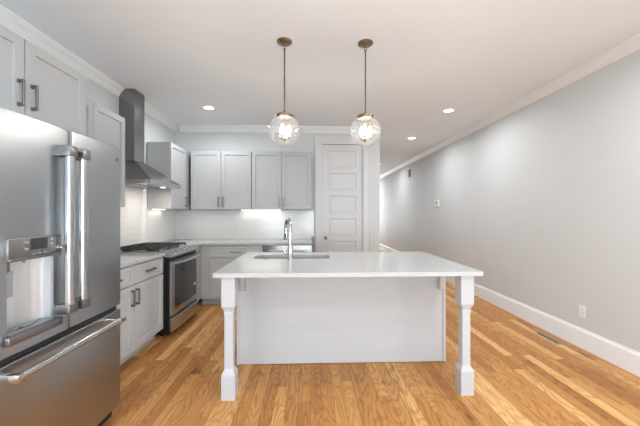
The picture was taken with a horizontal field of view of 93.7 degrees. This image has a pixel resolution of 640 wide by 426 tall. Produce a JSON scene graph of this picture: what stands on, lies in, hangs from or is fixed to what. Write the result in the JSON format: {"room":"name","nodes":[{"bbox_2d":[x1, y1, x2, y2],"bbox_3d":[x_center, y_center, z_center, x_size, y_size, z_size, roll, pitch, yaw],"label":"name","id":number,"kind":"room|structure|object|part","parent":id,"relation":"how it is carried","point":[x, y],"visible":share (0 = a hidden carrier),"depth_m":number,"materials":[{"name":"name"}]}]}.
{"room":"kitchen","nodes":[
{"label":"kitchen","id":0,"kind":"room"},
{"bbox_2d":[86,77,175,163],"bbox_3d":[-2.292,-0.058,0.924,0.120,2.775,8.000,0,0,-2],"label":"wall","id":1,"kind":"structure","parent":0,"point":[154,130],"depth_m":3.99,"materials":[{"name":"paint"}]},
{"bbox_2d":[0,24,85,135],"bbox_3d":[-1.921,-0.720,1.634,0.659,0.500,0.925,0,0,-2],"label":"upper cabinet","id":2,"kind":"object","parent":1,"relation":"attached to","point":[34,83],"visible":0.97,"depth_m":1.75,"materials":[{"name":"paint"}]},
{"bbox_3d":[-1.628,-0.720,1.418,0.020,0.494,0.467,0,0,-2],"label":"door","id":3,"kind":"part","parent":2,"relation":"part of","materials":[{"name":"paint"}]},
{"bbox_3d":[-1.608,-0.655,1.616,0.034,0.149,0.020,0,0,-2],"label":"handle","id":4,"kind":"part","parent":2,"relation":"part of","materials":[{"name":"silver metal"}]},
{"bbox_3d":[-1.610,-0.655,1.695,0.034,0.149,0.020,0,0,-2],"label":"handle","id":5,"kind":"part","parent":2,"relation":"part of","materials":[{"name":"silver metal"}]},
{"bbox_3d":[-1.644,-0.720,1.881,0.020,0.494,0.445,0,0,-2],"label":"door","id":6,"kind":"part","parent":2,"relation":"part of","materials":[{"name":"paint"}]},
{"bbox_2d":[0,4,124,96],"bbox_3d":[-2.172,-1.396,0.189,0.070,0.098,6.523,0,0,-2],"label":"trim","id":7,"kind":"structure","parent":1,"relation":"attached to","point":[8,19],"depth_m":2.54,"materials":[{"name":"paint"}]},
{"bbox_2d":[86,99,124,206],"bbox_3d":[-2.097,-0.520,2.574,0.349,0.900,0.925,0,0,-2],"label":"upper cabinet","id":8,"kind":"object","parent":1,"relation":"attached to","point":[102,124],"visible":0.08,"depth_m":2.80,"materials":[{"name":"paint"}]},
{"bbox_3d":[-1.960,-0.520,2.355,0.020,0.894,0.472,0,0,-2],"label":"door","id":9,"kind":"part","parent":8,"relation":"part of","materials":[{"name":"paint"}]},
{"bbox_2d":[120,186,175,246],"bbox_3d":[-2.312,0.023,3.504,0.010,0.786,2.818,0,0,-2],"label":"tile backsplash","id":10,"kind":"structure","parent":1,"relation":"attached to","point":[162,223],"depth_m":3.90,"materials":[{"name":"white tile"}]},
{"bbox_2d":[145,220,148,228],"bbox_3d":[-2.320,0.145,4.025,0.009,0.116,0.072,0,0,-2],"label":"wall outlet","id":11,"kind":"object","parent":10,"relation":"attached to","point":[146,221],"visible":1,"depth_m":4.02,"materials":[{"name":"white plastic"}]},
{"bbox_2d":[119,88,180,188],"bbox_3d":[-2.066,-0.883,3.578,0.505,1.122,0.746,0,0,-2],"label":"range hood","id":12,"kind":"object","parent":1,"relation":"attached to","point":[138,174],"visible":0.94,"depth_m":3.46,"materials":[{"name":"metal"}]},
{"bbox_2d":[144,102,178,131],"bbox_3d":[-2.309,-1.396,4.293,0.070,0.098,1.262,0,0,-2],"label":"trim","id":13,"kind":"structure","parent":1,"relation":"attached to","point":[148,109],"depth_m":4.33,"materials":[{"name":"paint"}]},
{"bbox_2d":[147,142,194,209],"bbox_3d":[-2.161,-0.520,4.476,0.349,0.900,0.880,0,0,-2],"label":"upper cabinet","id":14,"kind":"object","parent":1,"relation":"attached to","point":[169,159],"visible":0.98,"depth_m":4.04,"materials":[{"name":"paint"}]},
{"bbox_3d":[-2.024,-0.520,4.289,0.020,0.894,0.492,0,0,-2],"label":"door","id":15,"kind":"part","parent":14,"relation":"part of","materials":[{"name":"paint"}]},
{"bbox_2d":[176,128,379,251],"bbox_3d":[-0.743,-0.058,5.038,3.490,2.775,0.120,0,0,-2],"label":"wall","id":16,"kind":"structure","parent":0,"point":[189,141],"depth_m":4.98,"materials":[{"name":"paint"}]},
{"bbox_2d":[191,151,252,209],"bbox_3d":[-1.531,-0.520,4.763,0.927,0.900,0.351,0,0,-2],"label":"upper cabinet","id":17,"kind":"object","parent":16,"relation":"attached to","point":[220,180],"visible":0.99,"depth_m":4.63,"materials":[{"name":"paint"}]},
{"bbox_3d":[-1.758,-0.520,4.624,0.456,0.894,0.020,0,0,-2],"label":"door","id":18,"kind":"part","parent":17,"relation":"part of","materials":[{"name":"paint"}]},
{"bbox_3d":[-1.296,-0.520,4.639,0.456,0.894,0.020,0,0,-2],"label":"door","id":19,"kind":"part","parent":17,"relation":"part of","materials":[{"name":"paint"}]},
{"bbox_2d":[176,210,313,238],"bbox_3d":[-1.233,0.178,4.956,2.264,0.476,0.010,0,0,-2],"label":"tile backsplash","id":20,"kind":"structure","parent":16,"relation":"attached to","point":[190,224],"depth_m":4.95,"materials":[{"name":"white tile"}]},
{"bbox_2d":[179,125,380,133],"bbox_3d":[-0.645,-1.396,4.946,3.299,0.098,0.070,0,0,-2],"label":"trim","id":21,"kind":"structure","parent":16,"relation":"attached to","point":[183,128],"depth_m":4.94,"materials":[{"name":"paint"}]},
{"bbox_2d":[252,151,311,209],"bbox_3d":[-0.600,-0.520,4.794,0.929,0.900,0.351,0,0,-2],"label":"upper cabinet","id":22,"kind":"object","parent":16,"relation":"attached to","point":[280,180],"visible":1,"depth_m":4.66,"materials":[{"name":"paint"}]},
{"bbox_3d":[-0.827,-0.520,4.655,0.458,0.894,0.020,0,0,-2],"label":"door","id":23,"kind":"part","parent":22,"relation":"part of","materials":[{"name":"paint"}]},
{"bbox_3d":[-0.363,-0.520,4.670,0.458,0.894,0.020,0,0,-2],"label":"door","id":24,"kind":"part","parent":22,"relation":"part of","materials":[{"name":"paint"}]},
{"bbox_2d":[323,145,362,251],"bbox_3d":[0.383,0.082,5.017,0.666,2.480,0.107,0,0,-2],"label":"door","id":25,"kind":"structure","parent":16,"relation":"in","point":[342,164],"depth_m":5.03,"materials":[{"name":"paint"}]},
{"bbox_2d":[315,136,370,251],"bbox_3d":[0.384,0.020,5.001,0.930,2.620,0.030,0,0,-2],"label":"trim","id":26,"kind":"structure","parent":16,"relation":"attached to","point":[319,141],"depth_m":4.99,"materials":[{"name":"paint"}]},
{"bbox_2d":[0,0,639,174],"bbox_3d":[0.067,-1.495,5.505,5.140,0.100,17.240,0,0,-2],"label":"ceiling","id":27,"kind":"structure","parent":0,"point":[425,58],"depth_m":2.69,"materials":[{"name":"paint"}]},
{"bbox_2d":[202,105,214,109],"bbox_3d":[-1.514,-1.442,4.082,0.170,0.006,0.170,0,0,-2],"label":"recessed light","id":28,"kind":"object","parent":27,"relation":"in","point":[206,107],"visible":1,"depth_m":4.07,"materials":[{"name":"white plastic"}]},
{"bbox_2d":[270,37,294,146],"bbox_3d":[-0.298,-1.006,2.517,0.262,0.878,0.262,0,0,-2],"label":"pendant light","id":29,"kind":"object","parent":27,"relation":"hanging from","point":[284,116],"visible":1,"depth_m":2.51,"materials":[{"name":"glass"}]},
{"bbox_3d":[-0.298,-0.720,2.517,0.044,0.230,0.044,0,0,-2],"label":"stem","id":30,"kind":"part","parent":29,"relation":"part of","materials":[{"name":"white glass"}]},
{"bbox_3d":[-0.298,-1.116,2.517,0.015,0.542,0.015,0,0,-17],"label":"rod","id":31,"kind":"part","parent":29,"relation":"part of","materials":[{"name":"brown metal"}]},
{"bbox_2d":[350,39,375,142],"bbox_3d":[0.385,-1.006,2.539,0.262,0.878,0.262,0,0,-2],"label":"pendant light","id":32,"kind":"object","parent":27,"relation":"hanging from","point":[365,117],"visible":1,"depth_m":2.53,"materials":[{"name":"glass"}]},
{"bbox_3d":[0.385,-1.116,2.539,0.015,0.542,0.015,0,0,-17],"label":"rod","id":33,"kind":"part","parent":32,"relation":"part of","materials":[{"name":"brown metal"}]},
{"bbox_2d":[442,108,454,112],"bbox_3d":[1.796,-1.442,4.192,0.170,0.006,0.170,0,0,-2],"label":"recessed light","id":34,"kind":"object","parent":27,"relation":"in","point":[449,110],"visible":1,"depth_m":4.18,"materials":[{"name":"white plastic"}]},
{"bbox_2d":[102,249,639,425],"bbox_3d":[0.067,1.380,5.505,5.140,0.100,17.240,0,0,-2],"label":"floor","id":35,"kind":"structure","parent":0,"point":[522,377],"depth_m":2.33,"materials":[{"name":"brown wood"}]},
{"bbox_2d":[0,106,125,425],"bbox_3d":[-1.713,0.441,1.554,0.979,1.778,0.840,0,0,-2],"label":"refrigerator","id":36,"kind":"object","parent":35,"relation":"on","point":[60,320],"visible":1,"depth_m":1.47,"materials":[{"name":"metal"}]},
{"bbox_3d":[-1.286,0.151,1.354,0.030,0.098,0.264,0,0,-2],"label":"control panel","id":37,"kind":"part","parent":36,"relation":"part of","materials":[{"name":"metal"}]},
{"bbox_3d":[-1.328,0.080,1.354,0.075,1.030,0.415,0,0,-2],"label":"door","id":38,"kind":"part","parent":36,"relation":"part of","materials":[{"name":"metal"}]},
{"bbox_3d":[-1.335,0.935,1.566,0.075,0.620,0.840,0,0,-2],"label":"freezer drawer","id":39,"kind":"part","parent":36,"relation":"part of","materials":[{"name":"metal"}]},
{"bbox_3d":[-1.251,0.087,1.509,0.022,0.795,0.048,0,0,-2],"label":"handle","id":40,"kind":"part","parent":36,"relation":"part of","materials":[{"name":"metal"}]},
{"bbox_3d":[-1.238,0.668,1.565,0.025,0.033,0.706,0,0,-2],"label":"handle","id":41,"kind":"part","parent":36,"relation":"part of","materials":[{"name":"metal"}]},
{"bbox_3d":[-1.254,0.087,1.599,0.022,0.795,0.048,0,0,-2],"label":"handle","id":42,"kind":"part","parent":36,"relation":"part of","materials":[{"name":"metal"}]},
{"bbox_3d":[-1.342,0.080,1.777,0.075,1.030,0.419,0,0,-2],"label":"door","id":43,"kind":"part","parent":36,"relation":"part of","materials":[{"name":"metal"}]},
{"bbox_2d":[116,257,162,365],"bbox_3d":[-1.953,0.888,2.664,0.654,0.883,1.085,0,0,-2],"label":"base cabinet","id":44,"kind":"object","parent":35,"relation":"on","point":[141,284],"visible":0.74,"depth_m":2.80,"materials":[{"name":"paint"}]},
{"bbox_3d":[-1.661,0.931,2.402,0.020,0.587,0.537,0,0,-2],"label":"door","id":45,"kind":"part","parent":44,"relation":"part of","materials":[{"name":"paint"}]},
{"bbox_3d":[-1.661,0.545,2.402,0.020,0.167,0.537,0,0,-2],"label":"drawer","id":46,"kind":"part","parent":44,"relation":"part of","materials":[{"name":"paint"}]},
{"bbox_3d":[-1.642,0.745,2.641,0.034,0.149,0.020,0,0,-2],"label":"handle","id":47,"kind":"part","parent":44,"relation":"part of","materials":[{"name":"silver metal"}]},
{"bbox_3d":[-1.644,0.745,2.711,0.034,0.149,0.020,0,0,-2],"label":"handle","id":48,"kind":"part","parent":44,"relation":"part of","materials":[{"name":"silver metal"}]},
{"bbox_2d":[120,253,165,267],"bbox_3d":[-1.961,0.431,2.653,0.653,0.030,1.103,0,0,-2],"label":"countertop","id":49,"kind":"structure","parent":44,"relation":"on","point":[126,259],"depth_m":2.86,"materials":[{"name":"white stone"}]},
{"bbox_3d":[-1.679,0.545,2.946,0.020,0.167,0.533,0,0,-2],"label":"drawer","id":50,"kind":"part","parent":44,"relation":"part of","materials":[{"name":"paint"}]},
{"bbox_3d":[-1.679,0.931,2.946,0.020,0.587,0.533,0,0,-2],"label":"door","id":51,"kind":"part","parent":44,"relation":"part of","materials":[{"name":"paint"}]},
{"bbox_2d":[120,242,200,335],"bbox_3d":[-1.917,0.850,3.592,0.778,0.960,0.762,0,0,-2],"label":"range","id":52,"kind":"object","parent":35,"relation":"on","point":[180,262],"visible":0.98,"depth_m":3.40,"materials":[{"name":"silver metal"}]},
{"bbox_2d":[120,245,185,252],"bbox_3d":[-2.013,0.428,3.589,0.585,0.032,0.762,0,0,-2],"label":"cooktop","id":53,"kind":"object","parent":52,"relation":"in","point":[176,246],"depth_m":3.31,"materials":[{"name":"metal"}]},
{"bbox_3d":[-1.658,0.436,3.601,0.135,0.064,0.762,0,0,-2],"label":"control panel","id":54,"kind":"part","parent":52,"relation":"part of","materials":[{"name":"metal"}]},
{"bbox_3d":[-1.611,1.198,3.602,0.043,0.153,0.744,0,0,-2],"label":"storage drawer","id":55,"kind":"part","parent":52,"relation":"part of","materials":[{"name":"metal"}]},
{"bbox_3d":[-1.614,0.810,3.602,0.037,0.590,0.744,0,0,-2],"label":"oven door","id":56,"kind":"part","parent":52,"relation":"part of","materials":[{"name":"metal"}]},
{"bbox_3d":[-1.589,1.141,3.603,0.038,0.022,0.700,0,0,-2],"label":"drawer pull","id":57,"kind":"part","parent":52,"relation":"part of","materials":[{"name":"metal"}]},
{"bbox_3d":[-1.557,0.535,3.604,0.057,0.027,0.724,0,0,-2],"label":"handle","id":58,"kind":"part","parent":52,"relation":"part of","materials":[{"name":"metal"}]},
{"bbox_2d":[196,246,201,302],"bbox_3d":[-2.040,0.888,4.447,0.599,0.883,0.945,0,0,-2],"label":"base cabinet","id":59,"kind":"object","parent":35,"relation":"on","point":[198,250],"visible":0.02,"depth_m":4.32,"materials":[{"name":"paint"}]},
{"bbox_2d":[165,239,311,246],"bbox_3d":[-1.227,0.431,4.475,2.219,0.030,0.947,0,0,-2],"label":"countertop","id":60,"kind":"structure","parent":59,"relation":"on","point":[197,242],"depth_m":4.52,"materials":[{"name":"white stone"}]},
{"bbox_2d":[200,245,263,303],"bbox_3d":[-1.287,0.888,4.623,0.905,0.883,0.654,0,0,-2],"label":"base cabinet","id":61,"kind":"object","parent":35,"relation":"on","point":[213,258],"visible":0.38,"depth_m":4.34,"materials":[{"name":"paint"}]},
{"bbox_3d":[-1.401,0.931,4.336,0.378,0.587,0.020,0,0,-2],"label":"door","id":62,"kind":"part","parent":61,"relation":"part of","materials":[{"name":"paint"}]},
{"bbox_3d":[-1.210,0.545,4.342,0.761,0.167,0.020,0,0,-2],"label":"drawer","id":63,"kind":"part","parent":61,"relation":"part of","materials":[{"name":"paint"}]},
{"bbox_2d":[264,245,311,251],"bbox_3d":[-0.477,0.890,4.637,0.704,0.880,0.670,0,0,-2],"label":"dishwasher","id":64,"kind":"object","parent":35,"relation":"on","point":[267,248],"visible":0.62,"depth_m":4.35,"materials":[{"name":"metal"}]},
{"bbox_3d":[-0.467,0.530,4.329,0.555,0.020,0.055,0,0,-2],"label":"handle","id":65,"kind":"part","parent":64,"relation":"part of","materials":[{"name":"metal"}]},
{"bbox_2d":[312,236,313,251],"bbox_3d":[-0.110,0.853,4.664,0.022,0.955,0.640,0,0,-2],"label":"end panel","id":66,"kind":"object","parent":35,"relation":"on","point":[312,236],"visible":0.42,"depth_m":4.34,"materials":[{"name":"grey paint"}]},
{"bbox_2d":[221,276,473,400],"bbox_3d":[0.197,0.888,2.731,1.864,0.884,1.133,0,0,-2],"label":"kitchen island","id":67,"kind":"object","parent":35,"relation":"on","point":[281,320],"visible":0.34,"depth_m":2.66,"materials":[{"name":"paint"}]},
{"bbox_3d":[-0.658,0.888,2.184,0.098,0.884,0.098,0,0,-2],"label":"leg","id":68,"kind":"part","parent":67,"relation":"part of","materials":[{"name":"paint"}]},
{"bbox_3d":[-0.718,0.887,2.635,0.028,0.878,0.008,0,0,-2],"label":"corner trim","id":69,"kind":"part","parent":67,"relation":"part of","materials":[{"name":"paint"}]},
{"bbox_2d":[213,252,482,277],"bbox_3d":[0.193,0.431,2.703,1.926,0.030,1.160,0,0,-2],"label":"island countertop","id":70,"kind":"structure","parent":67,"relation":"on","point":[319,264],"depth_m":2.37,"materials":[{"name":"white stone"}]},
{"bbox_2d":[257,258,308,258],"bbox_3d":[-0.270,0.546,2.923,0.769,0.199,0.304,0,0,-2],"label":"sink","id":71,"kind":"object","parent":70,"relation":"in","point":[257,258],"visible":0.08,"depth_m":3.05,"materials":[{"name":"metal"}]},
{"bbox_2d":[282,218,292,259],"bbox_3d":[-0.296,0.225,2.811,0.103,0.382,0.217,0,0,-2],"label":"faucet","id":72,"kind":"object","parent":70,"relation":"on","point":[288,225],"visible":1,"depth_m":2.72,"materials":[{"name":"silver metal"}]},
{"bbox_3d":[-0.300,0.160,2.816,0.032,0.252,0.208,0,0,-19],"label":"spout","id":73,"kind":"part","parent":72,"relation":"part of","materials":[{"name":"silver metal"}]},
{"bbox_3d":[1.117,0.887,2.696,0.028,0.878,0.008,0,0,-2],"label":"corner trim","id":74,"kind":"part","parent":67,"relation":"part of","materials":[{"name":"paint"}]},
{"bbox_3d":[1.079,0.888,2.242,0.098,0.884,0.098,0,0,-2],"label":"leg","id":75,"kind":"part","parent":67,"relation":"part of","materials":[{"name":"paint"}]},
{"bbox_2d":[534,332,564,343],"bbox_3d":[2.455,1.327,3.214,0.092,0.005,0.310,0,0,-2],"label":"floor vent","id":76,"kind":"object","parent":35,"relation":"in","point":[542,334],"visible":1,"depth_m":3.20,"materials":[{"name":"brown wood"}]},
{"bbox_2d":[380,50,639,351],"bbox_3d":[2.575,-0.058,5.589,0.120,2.775,17.000,0,0,-2],"label":"wall","id":77,"kind":"structure","parent":0,"point":[542,199],"depth_m":3.40,"materials":[{"name":"paint"}]},
{"bbox_2d":[435,199,439,206],"bbox_3d":[2.473,-0.223,6.346,0.034,0.155,0.200,0,0,-2],"label":"thermostat","id":78,"kind":"object","parent":77,"relation":"attached to","point":[437,202],"visible":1,"depth_m":6.28,"materials":[{"name":"white plastic"}]},
{"bbox_2d":[380,244,639,376],"bbox_3d":[2.507,1.232,5.587,0.016,0.195,17.000,0,0,-2],"label":"baseboard","id":79,"kind":"structure","parent":77,"relation":"attached to","point":[628,359],"depth_m":3.14,"materials":[{"name":"paint"}]},
{"bbox_2d":[380,33,639,178],"bbox_3d":[2.480,-1.396,5.586,0.070,0.098,17.000,0,0,-2],"label":"trim","id":80,"kind":"structure","parent":77,"relation":"attached to","point":[632,44],"depth_m":3.33,"materials":[{"name":"paint"}]},
{"bbox_2d":[579,304,585,317],"bbox_3d":[2.598,0.965,2.973,0.009,0.116,0.072,0,0,-2],"label":"wall outlet","id":81,"kind":"object","parent":77,"relation":"attached to","point":[582,309],"visible":1,"depth_m":2.96,"materials":[{"name":"white plastic"}]}
]}

